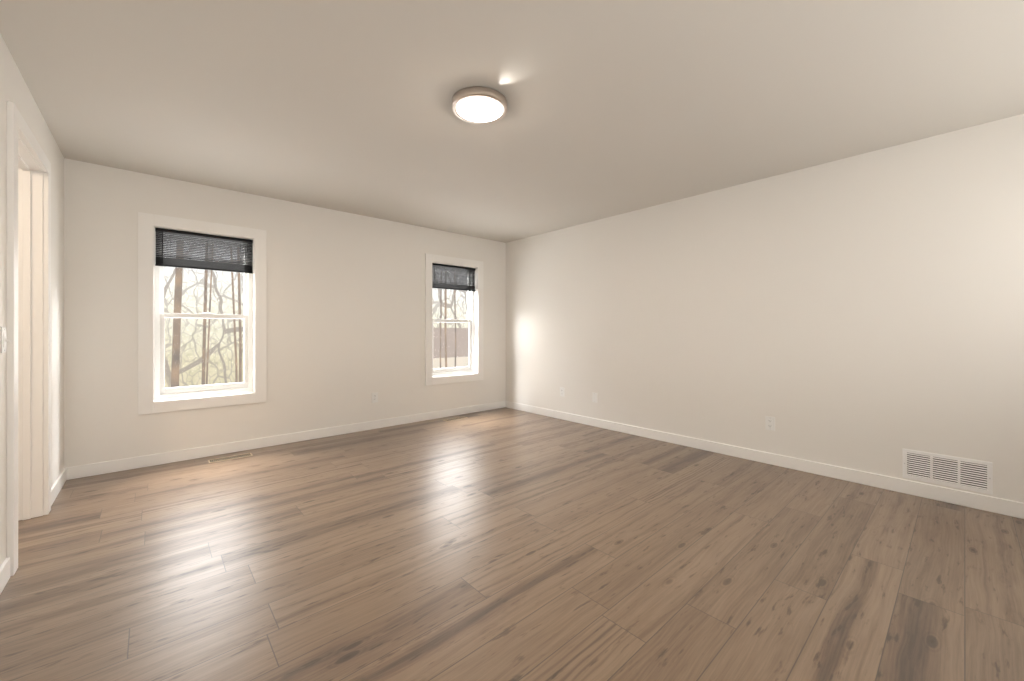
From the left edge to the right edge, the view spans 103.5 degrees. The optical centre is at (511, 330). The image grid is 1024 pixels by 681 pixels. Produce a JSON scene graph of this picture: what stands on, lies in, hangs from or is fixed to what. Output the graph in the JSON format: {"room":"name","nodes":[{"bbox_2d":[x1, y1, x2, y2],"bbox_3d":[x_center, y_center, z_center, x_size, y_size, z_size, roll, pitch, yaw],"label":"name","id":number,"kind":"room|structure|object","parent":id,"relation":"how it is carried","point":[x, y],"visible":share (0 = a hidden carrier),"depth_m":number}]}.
{"room":"empty bedroom","nodes":[
{"label":"empty bedroom","id":0,"kind":"room"},
{"bbox_2d":[0,34,63,566],"bbox_3d":[-1.596,-0.090,0.949,0.120,2.440,5.540,0,0,-42],"label":"wall","id":1,"kind":"structure","parent":0,"point":[14,88],"depth_m":2.35},
{"bbox_2d":[0,557,9,593],"bbox_3d":[-1.013,1.083,0.396,0.014,0.095,3.880,0,0,-42],"label":"baseboard","id":2,"kind":"structure","parent":1,"relation":"attached to","point":[5,567],"depth_m":1.79},
{"bbox_2d":[1,327,9,352],"bbox_3d":[-2.269,0.040,1.811,0.021,0.114,0.070,0,0,-42],"label":"light switch","id":3,"kind":"object","parent":1,"relation":"attached to","point":[4,340],"visible":1,"depth_m":1.80},
{"bbox_2d":[7,101,50,575],"bbox_3d":[-2.667,0.036,2.151,0.164,2.187,0.914,0,0,-42],"label":"door frame","id":4,"kind":"structure","parent":1,"relation":"attached to","point":[30,338],"depth_m":2.41},
{"bbox_2d":[51,467,67,505],"bbox_3d":[-3.152,1.083,2.797,0.014,0.095,0.670,0,0,-42],"label":"baseboard","id":5,"kind":"structure","parent":1,"relation":"attached to","point":[57,486],"depth_m":2.82},
{"bbox_2d":[64,158,505,467],"bbox_3d":[-1.782,-0.090,4.600,4.700,2.440,0.160,0,0,-42],"label":"wall","id":6,"kind":"structure","parent":0,"point":[345,315],"depth_m":4.05},
{"bbox_2d":[138,212,266,414],"bbox_3d":[-2.787,-0.145,3.684,0.918,1.668,0.170,0,0,-42],"label":"window","id":7,"kind":"structure","parent":6,"relation":"in","point":[155,395],"depth_m":3.59},
{"bbox_2d":[155,228,252,272],"bbox_3d":[-2.765,-0.716,3.659,0.704,0.320,0.038,0,0,-42],"label":"window blind","id":8,"kind":"object","parent":7,"relation":"attached to","point":[165,260],"visible":0.92,"depth_m":3.64},
{"bbox_2d":[68,401,503,479],"bbox_3d":[-1.753,1.083,4.508,4.380,0.095,0.017,0,0,-42],"label":"baseboard","id":9,"kind":"structure","parent":6,"relation":"attached to","point":[86,470],"depth_m":3.85},
{"bbox_2d":[372,392,377,402],"bbox_3d":[-1.584,0.770,4.664,0.070,0.114,0.008,0,0,-42],"label":"electrical outlet","id":10,"kind":"object","parent":6,"relation":"attached to","point":[374,397],"visible":1,"depth_m":4.66},
{"bbox_2d":[425,253,482,385],"bbox_3d":[-0.801,-0.145,5.454,0.918,1.668,0.170,0,0,-42],"label":"window","id":11,"kind":"structure","parent":6,"relation":"in","point":[473,371],"depth_m":5.50},
{"bbox_2d":[432,263,475,290],"bbox_3d":[-0.779,-0.716,5.429,0.704,0.320,0.038,0,0,-42],"label":"window blind","id":12,"kind":"object","parent":11,"relation":"attached to","point":[460,281],"visible":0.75,"depth_m":5.42},
{"bbox_2d":[0,407,1023,680],"bbox_3d":[-0.676,1.190,1.796,6.780,0.120,5.820,0,0,-42],"label":"floor","id":13,"kind":"structure","parent":0,"point":[504,543],"depth_m":1.91},
{"bbox_2d":[208,453,252,462],"bbox_3d":[-2.502,1.128,3.590,0.320,0.004,0.104,0,0,-42],"label":"floor air vent","id":14,"kind":"object","parent":13,"relation":"in","point":[229,458],"visible":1,"depth_m":3.59},
{"bbox_2d":[443,416,466,421],"bbox_3d":[-0.725,1.128,5.173,0.320,0.004,0.104,0,0,-42],"label":"floor air vent","id":15,"kind":"object","parent":13,"relation":"in","point":[453,419],"visible":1,"depth_m":5.15},
{"bbox_2d":[0,0,1023,242],"bbox_3d":[-0.676,-1.370,1.796,6.780,0.120,5.820,0,0,-42],"label":"ceiling","id":16,"kind":"structure","parent":0,"point":[616,107],"depth_m":2.21},
{"bbox_2d":[452,86,506,123],"bbox_3d":[-0.185,-1.283,2.313,0.316,0.054,0.316,0,0,-42],"label":"ceiling light","id":17,"kind":"object","parent":16,"relation":"attached to","point":[479,105],"visible":1,"depth_m":2.26},
{"bbox_2d":[506,114,1023,502],"bbox_3d":[1.849,-0.090,3.938,0.160,2.440,5.660,0,0,-42],"label":"wall","id":18,"kind":"structure","parent":0,"point":[863,312],"depth_m":3.21},
{"bbox_2d":[592,392,596,402],"bbox_3d":[0.982,0.790,4.786,0.007,0.114,0.070,0,0,-42],"label":"electrical outlet","id":19,"kind":"object","parent":18,"relation":"attached to","point":[594,397],"visible":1,"depth_m":4.78},
{"bbox_2d":[504,401,1023,518],"bbox_3d":[1.743,1.083,3.924,0.017,0.095,5.540,0,0,-42],"label":"baseboard","id":20,"kind":"structure","parent":18,"relation":"attached to","point":[980,502],"depth_m":3.18},
{"bbox_2d":[765,416,774,430],"bbox_3d":[2.192,0.785,3.426,0.009,0.114,0.070,0,0,-42],"label":"electrical outlet","id":21,"kind":"object","parent":18,"relation":"attached to","point":[769,423],"visible":1,"depth_m":3.42},
{"bbox_2d":[902,449,992,494],"bbox_3d":[2.865,0.922,2.670,0.009,0.200,0.405,0,0,-42],"label":"air vent","id":22,"kind":"object","parent":18,"relation":"in","point":[963,473],"visible":1,"depth_m":2.66},
{"label":"outside","id":23,"kind":"structure","parent":0,"visible":0},
{"bbox_2d":[164,239,468,387],"bbox_3d":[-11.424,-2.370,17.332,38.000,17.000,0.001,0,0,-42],"label":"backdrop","id":24,"kind":"structure","parent":23,"point":[197,308],"depth_m":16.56},
{"bbox_3d":[-6.255,4.230,11.530,38.000,0.200,15.540,0,0,-42],"label":"ground","id":25,"kind":"structure","parent":23,"visible":0},
{"bbox_2d":[171,242,455,386],"bbox_3d":[-8.001,-8.058,11.992,21.068,24.381,19.395,0,0,-42],"label":"trees","id":26,"kind":"object","parent":25,"relation":"on","point":[175,348],"depth_m":9.14},
{"bbox_2d":[433,328,468,368],"bbox_3d":[-3.095,1.980,21.739,7.300,4.300,4.700,0,0,-42],"label":"house","id":27,"kind":"structure","parent":25,"relation":"on","point":[460,340],"depth_m":21.10}
]}

